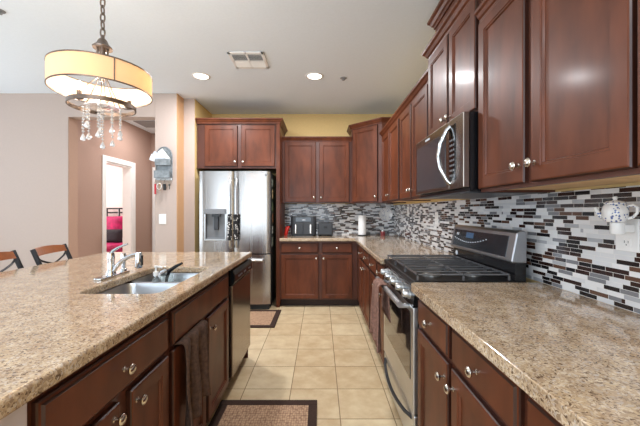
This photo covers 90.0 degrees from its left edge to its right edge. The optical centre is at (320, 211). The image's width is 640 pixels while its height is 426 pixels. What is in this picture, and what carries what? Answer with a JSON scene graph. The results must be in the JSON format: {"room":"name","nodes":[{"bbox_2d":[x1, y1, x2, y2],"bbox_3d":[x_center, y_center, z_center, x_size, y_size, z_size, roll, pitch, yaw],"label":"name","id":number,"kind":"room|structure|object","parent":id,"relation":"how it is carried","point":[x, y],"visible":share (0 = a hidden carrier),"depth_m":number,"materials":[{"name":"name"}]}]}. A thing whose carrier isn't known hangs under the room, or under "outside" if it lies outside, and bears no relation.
{"room":"kitchen","nodes":[
{"label":"kitchen","id":0,"kind":"room"},
{"bbox_2d":[0,403,26,425],"bbox_3d":[-1.091,0.833,1.480,0.938,0.874,2.560,0,0,0],"label":"wall","id":1,"kind":"structure","parent":0,"point":[18,417],"depth_m":0.66,"materials":[{"name":"beige paint"}]},
{"bbox_2d":[0,252,251,419],"bbox_3d":[-1.234,0.375,1.498,1.272,0.040,2.595,0,0,0],"label":"countertop","id":2,"kind":"structure","parent":1,"relation":"on","point":[54,321],"depth_m":1.16,"materials":[{"name":"stone"}]},
{"bbox_2d":[93,243,142,280],"bbox_3d":[-1.069,0.266,1.758,0.202,0.179,0.255,0,0,0],"label":"faucet","id":3,"kind":"object","parent":2,"relation":"on","point":[112,268],"visible":1,"depth_m":1.73,"materials":[{"name":"silver metal"}]},
{"bbox_2d":[97,273,197,293],"bbox_3d":[-0.882,0.488,1.715,0.397,0.184,0.692,0,0,0],"label":"sink","id":4,"kind":"object","parent":2,"relation":"in","point":[143,285],"visible":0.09,"depth_m":1.76,"materials":[{"name":"silver metal"}]},
{"bbox_2d":[151,265,161,281],"bbox_3d":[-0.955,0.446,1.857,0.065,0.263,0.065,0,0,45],"label":"soap bottle","id":5,"kind":"object","parent":4,"relation":"in","point":[155,278],"visible":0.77,"depth_m":1.85,"materials":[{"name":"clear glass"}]},
{"bbox_2d":[159,273,173,281],"bbox_3d":[-0.935,0.479,1.945,0.080,0.190,0.080,0,0,0],"label":"tumbler","id":6,"kind":"object","parent":4,"relation":"in","point":[169,278],"visible":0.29,"depth_m":1.92,"materials":[{"name":"clear glass"}]},
{"bbox_2d":[160,262,182,275],"bbox_3d":[-0.905,0.430,1.945,0.136,0.242,0.044,0,0,0],"label":"dish brush","id":7,"kind":"object","parent":6,"relation":"in","point":[164,272],"visible":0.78,"depth_m":1.94,"materials":[{"name":"black plastic"}]},
{"bbox_2d":[68,117,77,257],"bbox_3d":[-3.152,0.045,4.077,0.008,2.450,0.146,0,0,0],"label":"wall reveal","id":8,"kind":"structure","parent":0,"point":[72,123],"depth_m":4.08,"materials":[{"name":"paint"}]},
{"bbox_2d":[0,93,154,271],"bbox_3d":[-3.635,-0.102,4.075,3.130,2.744,0.150,0,0,0],"label":"wall","id":9,"kind":"structure","parent":0,"point":[33,126],"depth_m":4.00,"materials":[{"name":"beige paint"}]},
{"bbox_2d":[78,120,150,256],"bbox_3d":[-3.265,-0.102,5.100,0.130,2.744,1.900,0,0,0],"label":"wall","id":10,"kind":"structure","parent":0,"point":[135,146],"depth_m":4.65,"materials":[{"name":"brown paint"}]},
{"bbox_2d":[102,155,135,252],"bbox_3d":[-3.263,0.220,5.100,0.155,2.100,0.830,0,0,0],"label":"trim","id":11,"kind":"structure","parent":10,"relation":"attached to","point":[129,173],"depth_m":5.40,"materials":[{"name":"white paint"}]},
{"bbox_2d":[106,164,122,240],"bbox_3d":[-5.165,-0.102,7.275,3.670,2.744,0.150,0,0,0],"label":"wall","id":12,"kind":"structure","parent":0,"point":[114,175],"depth_m":7.20,"materials":[{"name":"paint"}]},
{"bbox_2d":[151,133,154,251],"bbox_3d":[-2.515,-0.102,6.125,1.630,2.744,0.150,0,0,0],"label":"wall","id":13,"kind":"structure","parent":0,"point":[152,134],"depth_m":6.05,"materials":[{"name":"brown paint"}]},
{"bbox_2d":[152,167,154,251],"bbox_3d":[-2.655,0.220,6.040,1.030,2.100,0.020,0,0,0],"label":"trim","id":14,"kind":"structure","parent":13,"relation":"attached to","point":[153,168],"depth_m":6.03,"materials":[{"name":"white paint"}]},
{"bbox_2d":[155,93,176,251],"bbox_3d":[-1.935,-0.102,5.025,0.270,2.744,2.050,0,0,0],"label":"wall pier","id":15,"kind":"object","parent":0,"point":[165,103],"visible":0.24,"depth_m":4.00,"materials":[{"name":"beige paint"}]},
{"bbox_2d":[159,214,165,223],"bbox_3d":[-1.972,0.098,3.995,0.089,0.125,0.010,0,0,0],"label":"light switch","id":16,"kind":"object","parent":15,"relation":"attached to","point":[162,217],"visible":1,"depth_m":3.99,"materials":[{"name":"white plastic"}]},
{"bbox_2d":[154,147,172,182],"bbox_3d":[-1.946,-0.580,3.957,0.211,0.455,0.084,0,0,0],"label":"wall organizer","id":17,"kind":"object","parent":15,"relation":"attached to","point":[164,166],"visible":1,"depth_m":3.96,"materials":[{"name":"grey metal"}]},
{"bbox_2d":[149,154,160,161],"bbox_3d":[-2.025,-0.644,3.955,0.185,0.129,0.003,0,0,0],"label":"envelope","id":18,"kind":"object","parent":17,"relation":"in","point":[152,157],"visible":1,"depth_m":3.95,"materials":[{"name":"paper"}]},
{"bbox_2d":[153,151,163,157],"bbox_3d":[-2.007,-0.668,3.963,0.183,0.158,0.003,0,0,0],"label":"envelope","id":19,"kind":"object","parent":17,"relation":"in","point":[154,152],"visible":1,"depth_m":3.96,"materials":[{"name":"paper"}]},
{"bbox_2d":[158,149,168,157],"bbox_3d":[-1.940,-0.690,3.971,0.164,0.180,0.003,0,0,0],"label":"envelope","id":20,"kind":"object","parent":17,"relation":"in","point":[161,152],"visible":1,"depth_m":3.97,"materials":[{"name":"paper"}]},
{"bbox_2d":[177,94,183,251],"bbox_3d":[-1.796,-0.102,4.098,0.008,2.744,0.191,0,0,0],"label":"wall","id":21,"kind":"structure","parent":0,"point":[180,101],"depth_m":4.09,"materials":[{"name":"beige paint"}]},
{"bbox_2d":[184,99,211,251],"bbox_3d":[-1.724,-0.102,4.598,0.148,2.744,0.805,0,0,0],"label":"wall","id":22,"kind":"structure","parent":0,"point":[189,104],"depth_m":4.19,"materials":[{"name":"beige paint"}]},
{"bbox_2d":[0,0,439,132],"bbox_3d":[-2.970,-1.499,2.325,8.460,0.050,10.150,0,0,0],"label":"ceiling","id":23,"kind":"structure","parent":0,"point":[379,46],"depth_m":2.83,"materials":[{"name":"paint"}]},
{"bbox_2d":[44,0,151,148],"bbox_3d":[-1.215,-0.909,1.785,0.492,1.128,0.492,0,0,0],"label":"chandelier","id":24,"kind":"object","parent":23,"relation":"hanging from","point":[102,101],"visible":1,"depth_m":1.73,"materials":[{"name":"beige fabric"}]},
{"bbox_2d":[134,121,154,127],"bbox_3d":[-2.875,-1.469,5.400,0.350,0.010,0.400,0,0,0],"label":"ceiling vent","id":25,"kind":"object","parent":23,"relation":"in","point":[148,124],"visible":0.71,"depth_m":5.34,"materials":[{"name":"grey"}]},
{"bbox_2d":[192,72,210,79],"bbox_3d":[-1.300,-1.470,3.486,0.196,0.008,0.196,0,0,0],"label":"recessed light","id":26,"kind":"object","parent":23,"relation":"in","point":[198,75],"visible":1,"depth_m":3.48,"materials":[{"name":"white paint"}]},
{"bbox_2d":[227,52,268,68],"bbox_3d":[-0.695,-1.466,3.118,0.340,0.014,0.325,0,0,0],"label":"ceiling vent","id":27,"kind":"object","parent":23,"relation":"in","point":[241,60],"visible":1,"depth_m":3.10,"materials":[{"name":"white metal"}]},
{"bbox_2d":[306,72,322,79],"bbox_3d":[-0.065,-1.470,3.486,0.196,0.008,0.196,0,0,0],"label":"recessed light","id":28,"kind":"object","parent":23,"relation":"in","point":[312,75],"visible":1,"depth_m":3.48,"materials":[{"name":"white paint"}]},
{"bbox_2d":[212,114,393,294],"bbox_3d":[-0.270,-0.102,4.925,2.760,2.744,0.150,0,0,0],"label":"wall","id":29,"kind":"structure","parent":0,"point":[296,124],"depth_m":4.85,"materials":[{"name":"yellow paint"}]},
{"bbox_2d":[282,136,351,202],"bbox_3d":[-0.050,-0.583,4.662,0.976,0.935,0.372,0,0,0],"label":"upper cabinet","id":30,"kind":"object","parent":29,"relation":"attached to","point":[316,169],"visible":1,"depth_m":4.52,"materials":[{"name":"brown wood"}]},
{"bbox_2d":[285,204,392,234],"bbox_3d":[0.282,0.120,4.846,1.640,0.470,0.008,0,0,0],"label":"backsplash","id":31,"kind":"structure","parent":29,"relation":"attached to","point":[344,217],"depth_m":4.84,"materials":[{"name":"tile"}]},
{"bbox_2d":[379,208,392,220],"bbox_3d":[0.985,0.045,4.830,0.204,0.204,0.022,0,0,0],"label":"wall plate","id":32,"kind":"object","parent":29,"relation":"attached to","point":[385,214],"visible":1,"depth_m":4.83,"materials":[{"name":"white ceramic"}]},
{"bbox_2d":[206,295,402,425],"bbox_3d":[-2.970,1.295,2.325,8.460,0.050,10.150,0,0,0],"label":"floor","id":33,"kind":"structure","parent":0,"point":[328,355],"depth_m":2.60,"materials":[{"name":"beige tile"}]},
{"bbox_2d":[0,250,23,271],"bbox_3d":[-1.841,0.767,2.049,0.534,1.008,0.412,0,0,-12],"label":"counter stool","id":34,"kind":"object","parent":33,"relation":"on","point":[13,254],"visible":0.19,"depth_m":2.16,"materials":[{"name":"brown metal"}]},
{"bbox_2d":[30,244,72,264],"bbox_3d":[-1.841,0.767,2.484,0.534,1.008,0.412,0,0,-12],"label":"counter stool","id":35,"kind":"object","parent":33,"relation":"on","point":[36,252],"visible":0.23,"depth_m":2.42,"materials":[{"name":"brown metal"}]},
{"bbox_2d":[27,312,167,425],"bbox_3d":[-1.003,0.833,0.997,0.854,0.874,0.630,0,0,0],"label":"base cabinet","id":36,"kind":"object","parent":33,"relation":"on","point":[126,384],"visible":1,"depth_m":0.97,"materials":[{"name":"brown wood"}]},
{"bbox_2d":[106,208,122,251],"bbox_3d":[-4.600,0.597,6.204,1.340,1.346,1.868,0,0,0],"label":"bed","id":37,"kind":"object","parent":33,"relation":"on","point":[110,246],"visible":0.08,"depth_m":6.33,"materials":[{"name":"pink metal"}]},
{"bbox_2d":[106,216,122,237],"bbox_3d":[-4.710,0.335,6.930,0.980,0.470,0.245,0,0,0],"label":"pillow","id":38,"kind":"object","parent":37,"relation":"on","point":[112,222],"visible":0.19,"depth_m":6.88,"materials":[{"name":"pink fabric"}]},
{"bbox_2d":[106,229,122,242],"bbox_3d":[-4.380,0.510,6.660,0.560,0.280,0.201,0,0,0],"label":"pillow","id":39,"kind":"object","parent":37,"relation":"on","point":[112,235],"visible":0.64,"depth_m":6.60,"materials":[{"name":"black fabric"}]},
{"bbox_2d":[124,272,228,425],"bbox_3d":[-1.003,0.833,1.752,0.854,0.874,0.876,0,0,0],"label":"base cabinet","id":40,"kind":"object","parent":33,"relation":"on","point":[210,303],"visible":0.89,"depth_m":1.68,"materials":[{"name":"brown wood"}]},
{"bbox_2d":[173,320,210,425],"bbox_3d":[-0.589,0.762,1.515,0.090,0.397,0.315,0,0,0],"label":"dish towel","id":41,"kind":"object","parent":40,"relation":"hanging from","point":[195,341],"visible":0.98,"depth_m":1.47,"materials":[{"name":"brown fabric"}]},
{"bbox_2d":[199,171,275,308],"bbox_3d":[-1.103,0.378,4.416,0.917,1.785,0.768,0,0,0],"label":"refrigerator","id":42,"kind":"object","parent":33,"relation":"on","point":[247,194],"depth_m":4.10,"materials":[{"name":"grey metal"}]},
{"bbox_2d":[228,258,251,380],"bbox_3d":[-0.893,0.834,2.483,0.614,0.872,0.574,0,0,0],"label":"dishwasher","id":43,"kind":"object","parent":33,"relation":"on","point":[239,276],"visible":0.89,"depth_m":2.36,"materials":[{"name":"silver metal"}]},
{"bbox_2d":[195,118,287,306],"bbox_3d":[-1.068,0.022,4.519,1.144,2.495,0.657,0,0,0],"label":"refrigerator surround","id":44,"kind":"object","parent":33,"relation":"on","point":[223,144],"visible":1,"depth_m":4.24,"materials":[{"name":"brown wood"}]},
{"bbox_2d":[208,400,316,425],"bbox_3d":[-0.341,1.263,1.643,0.638,0.012,0.985,0,0,0],"label":"rug","id":45,"kind":"object","parent":33,"relation":"on","point":[228,412],"visible":1,"depth_m":1.99,"materials":[{"name":"beige fabric"}]},
{"bbox_2d":[250,310,280,327],"bbox_3d":[-0.875,1.263,3.785,0.750,0.012,0.610,0,0,0],"label":"rug","id":46,"kind":"object","parent":33,"relation":"on","point":[258,318],"visible":0.46,"depth_m":3.76,"materials":[{"name":"beige fabric"}]},
{"bbox_2d":[280,241,358,304],"bbox_3d":[0.013,0.833,4.517,1.101,0.874,0.662,0,0,0],"label":"base cabinet","id":47,"kind":"object","parent":33,"relation":"on","point":[311,272],"visible":1,"depth_m":4.23,"materials":[{"name":"brown wood"}]},
{"bbox_2d":[358,245,370,328],"bbox_3d":[0.773,0.833,3.661,0.670,0.874,1.128,0,0,0],"label":"base cabinet","id":48,"kind":"object","parent":33,"relation":"on","point":[364,270],"visible":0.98,"depth_m":3.45,"materials":[{"name":"brown wood"}]},
{"bbox_2d":[369,255,384,363],"bbox_3d":[0.773,0.833,2.733,0.670,0.874,0.723,0,0,0],"label":"base cabinet","id":49,"kind":"object","parent":33,"relation":"on","point":[375,266],"visible":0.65,"depth_m":2.57,"materials":[{"name":"brown wood"}]},
{"bbox_2d":[280,235,452,263],"bbox_3d":[0.281,0.375,3.607,1.639,0.040,2.469,0,0,0],"label":"countertop","id":50,"kind":"structure","parent":49,"relation":"on","point":[378,247],"depth_m":3.42,"materials":[{"name":"stone"}]},
{"bbox_2d":[284,226,289,235],"bbox_3d":[-0.488,0.285,4.616,0.058,0.135,0.078,0,0,36],"label":"snack bag","id":51,"kind":"object","parent":50,"relation":"on","point":[286,227],"visible":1,"depth_m":4.60,"materials":[{"name":"red plastic"}]},
{"bbox_2d":[291,216,315,235],"bbox_3d":[-0.245,0.212,4.643,0.360,0.285,0.275,0,0,0],"label":"air fryer","id":52,"kind":"object","parent":50,"relation":"on","point":[300,225],"visible":0.98,"depth_m":4.55,"materials":[{"name":"grey plastic"}]},
{"bbox_2d":[294,223,302,233],"bbox_3d":[-0.315,0.245,4.530,0.130,0.160,0.051,0,0,0],"label":"basket","id":53,"kind":"object","parent":52,"relation":"on","point":[298,227],"depth_m":4.55,"materials":[{"name":"black plastic"}]},
{"bbox_2d":[304,223,312,233],"bbox_3d":[-0.175,0.245,4.530,0.130,0.160,0.051,0,0,0],"label":"basket","id":54,"kind":"object","parent":52,"relation":"on","point":[308,227],"depth_m":4.55,"materials":[{"name":"black plastic"}]},
{"bbox_2d":[318,222,332,235],"bbox_3d":[0.070,0.259,4.660,0.210,0.191,0.240,0,0,0],"label":"toaster","id":55,"kind":"object","parent":50,"relation":"on","point":[324,228],"visible":0.89,"depth_m":4.56,"materials":[{"name":"grey plastic"}]},
{"bbox_2d":[357,211,366,235],"bbox_3d":[0.610,0.177,4.690,0.150,0.355,0.150,0,0,0],"label":"paper towel roll","id":56,"kind":"object","parent":50,"relation":"on","point":[361,218],"visible":1,"depth_m":4.64,"materials":[{"name":"white paper"}]},
{"bbox_2d":[418,299,453,425],"bbox_3d":[0.773,0.833,1.389,0.670,0.874,0.422,0,0,0],"label":"base cabinet","id":57,"kind":"object","parent":33,"relation":"on","point":[435,364],"visible":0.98,"depth_m":1.35,"materials":[{"name":"brown wood"}]},
{"bbox_2d":[411,282,639,425],"bbox_3d":[0.773,0.375,0.925,0.656,0.040,1.350,0,0,0],"label":"countertop","id":58,"kind":"structure","parent":57,"relation":"on","point":[577,356],"depth_m":0.89,"materials":[{"name":"stone"}]},
{"bbox_2d":[375,225,526,425],"bbox_3d":[0.733,0.684,1.986,0.684,1.172,0.758,0,0,0],"label":"gas range","id":59,"kind":"object","parent":33,"relation":"on","point":[480,254],"visible":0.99,"depth_m":1.79,"materials":[{"name":"silver metal"}]},
{"bbox_2d":[369,278,390,352],"bbox_3d":[0.384,0.664,2.107,0.092,0.413,0.350,0,0,0],"label":"dish towel","id":60,"kind":"object","parent":59,"relation":"hanging from","point":[375,301],"visible":0.96,"depth_m":2.07,"materials":[{"name":"fabric"}]},
{"bbox_2d":[384,255,517,283],"bbox_3d":[0.735,0.351,1.986,0.530,0.068,0.758,0,0,0],"label":"cooktop","id":61,"kind":"object","parent":59,"relation":"in","point":[457,268],"depth_m":1.82,"materials":[{"name":"black metal"}]},
{"bbox_2d":[444,329,527,425],"bbox_3d":[0.773,0.833,0.967,0.670,0.874,0.419,0,0,0],"label":"base cabinet","id":62,"kind":"object","parent":33,"relation":"on","point":[482,394],"visible":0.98,"depth_m":0.95,"materials":[{"name":"brown wood"}]},
{"bbox_2d":[527,395,562,425],"bbox_3d":[0.773,0.833,0.527,0.670,0.874,0.455,0,0,0],"label":"base cabinet","id":63,"kind":"object","parent":33,"relation":"on","point":[537,415],"visible":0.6,"depth_m":0.70,"materials":[{"name":"brown wood"}]},
{"bbox_2d":[394,182,639,313],"bbox_3d":[1.185,-0.102,1.200,0.150,2.744,7.600,0,0,0],"label":"wall","id":64,"kind":"structure","parent":0,"point":[635,183],"depth_m":1.43,"materials":[{"name":"yellow paint"}]},
{"bbox_2d":[347,117,394,203],"bbox_3d":[0.752,-0.665,4.487,0.712,1.100,0.722,0,0,0],"label":"upper cabinet","id":65,"kind":"object","parent":64,"relation":"attached to","point":[366,144],"visible":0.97,"depth_m":4.33,"materials":[{"name":"brown wood"}]},
{"bbox_2d":[379,111,410,202],"bbox_3d":[0.932,-0.564,3.703,0.352,0.912,0.931,0,0,0],"label":"upper cabinet","id":66,"kind":"object","parent":64,"relation":"attached to","point":[390,133],"visible":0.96,"depth_m":3.61,"materials":[{"name":"brown wood"}]},
{"bbox_2d":[396,69,432,200],"bbox_3d":[0.932,-0.562,2.737,0.352,0.915,0.995,0,0,0],"label":"upper cabinet","id":67,"kind":"object","parent":64,"relation":"attached to","point":[413,111],"visible":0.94,"depth_m":2.80,"materials":[{"name":"brown wood"}]},
{"bbox_2d":[435,212,437,223],"bbox_3d":[1.097,0.065,3.030,0.008,0.118,0.075,0,0,0],"label":"wall outlet","id":68,"kind":"object","parent":64,"relation":"attached to","point":[436,213],"visible":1,"depth_m":3.02,"materials":[{"name":"white plastic"}]},
{"bbox_2d":[422,0,482,135],"bbox_3d":[0.909,-0.908,1.881,0.397,0.853,0.796,0,0,0],"label":"upper cabinet","id":69,"kind":"object","parent":64,"relation":"attached to","point":[451,53],"visible":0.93,"depth_m":1.81,"materials":[{"name":"brown wood"}]},
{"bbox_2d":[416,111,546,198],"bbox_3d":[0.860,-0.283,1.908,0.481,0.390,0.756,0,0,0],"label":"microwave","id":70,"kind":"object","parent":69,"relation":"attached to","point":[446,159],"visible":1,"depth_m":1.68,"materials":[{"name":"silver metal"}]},
{"bbox_2d":[393,185,639,313],"bbox_3d":[1.106,0.133,2.175,0.008,0.445,5.350,0,0,0],"label":"backsplash","id":71,"kind":"structure","parent":64,"relation":"attached to","point":[570,248],"depth_m":1.48,"materials":[{"name":"tile"}]},
{"bbox_2d":[474,0,639,191],"bbox_3d":[0.909,-0.519,1.145,0.397,0.859,0.760,0,0,0],"label":"upper cabinet","id":72,"kind":"object","parent":64,"relation":"attached to","point":[558,79],"visible":1,"depth_m":1.03,"materials":[{"name":"brown wood"}]},
{"bbox_2d":[593,196,638,233],"bbox_3d":[1.040,0.013,1.127,0.107,0.133,0.074,0,0,23],"label":"teapot warmer","id":73,"kind":"object","parent":64,"relation":"attached to","point":[615,211],"visible":1,"depth_m":1.11,"materials":[{"name":"white ceramic"}]},
{"bbox_2d":[601,204,628,221],"bbox_3d":[1.038,0.006,1.128,0.074,0.064,0.074,0,0,0],"label":"pot","id":74,"kind":"object","parent":73,"relation":"on","point":[609,212],"depth_m":1.10,"materials":[{"name":"white ceramic"}]},
{"bbox_2d":[616,219,639,252],"bbox_3d":[1.097,0.085,1.145,0.008,0.118,0.088,0,0,0],"label":"wall outlet","id":75,"kind":"object","parent":64,"relation":"attached to","point":[629,242],"visible":0.62,"depth_m":1.13,"materials":[{"name":"white plastic"}]},
{"bbox_2d":[622,238,630,246],"bbox_3d":[1.095,0.111,1.145,0.002,0.030,0.034,0,0,0],"label":"socket","id":76,"kind":"object","parent":75,"relation":"attached to","point":[626,242],"depth_m":1.14,"materials":[{"name":"white plastic"}]},
{"bbox_2d":[638,0,639,166],"bbox_3d":[0.909,-0.519,0.411,0.397,0.859,0.703,0,0,0],"label":"upper cabinet","id":77,"kind":"object","parent":64,"relation":"attached to","point":[638,0],"visible":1,"depth_m":0.75,"materials":[{"name":"brown wood"}]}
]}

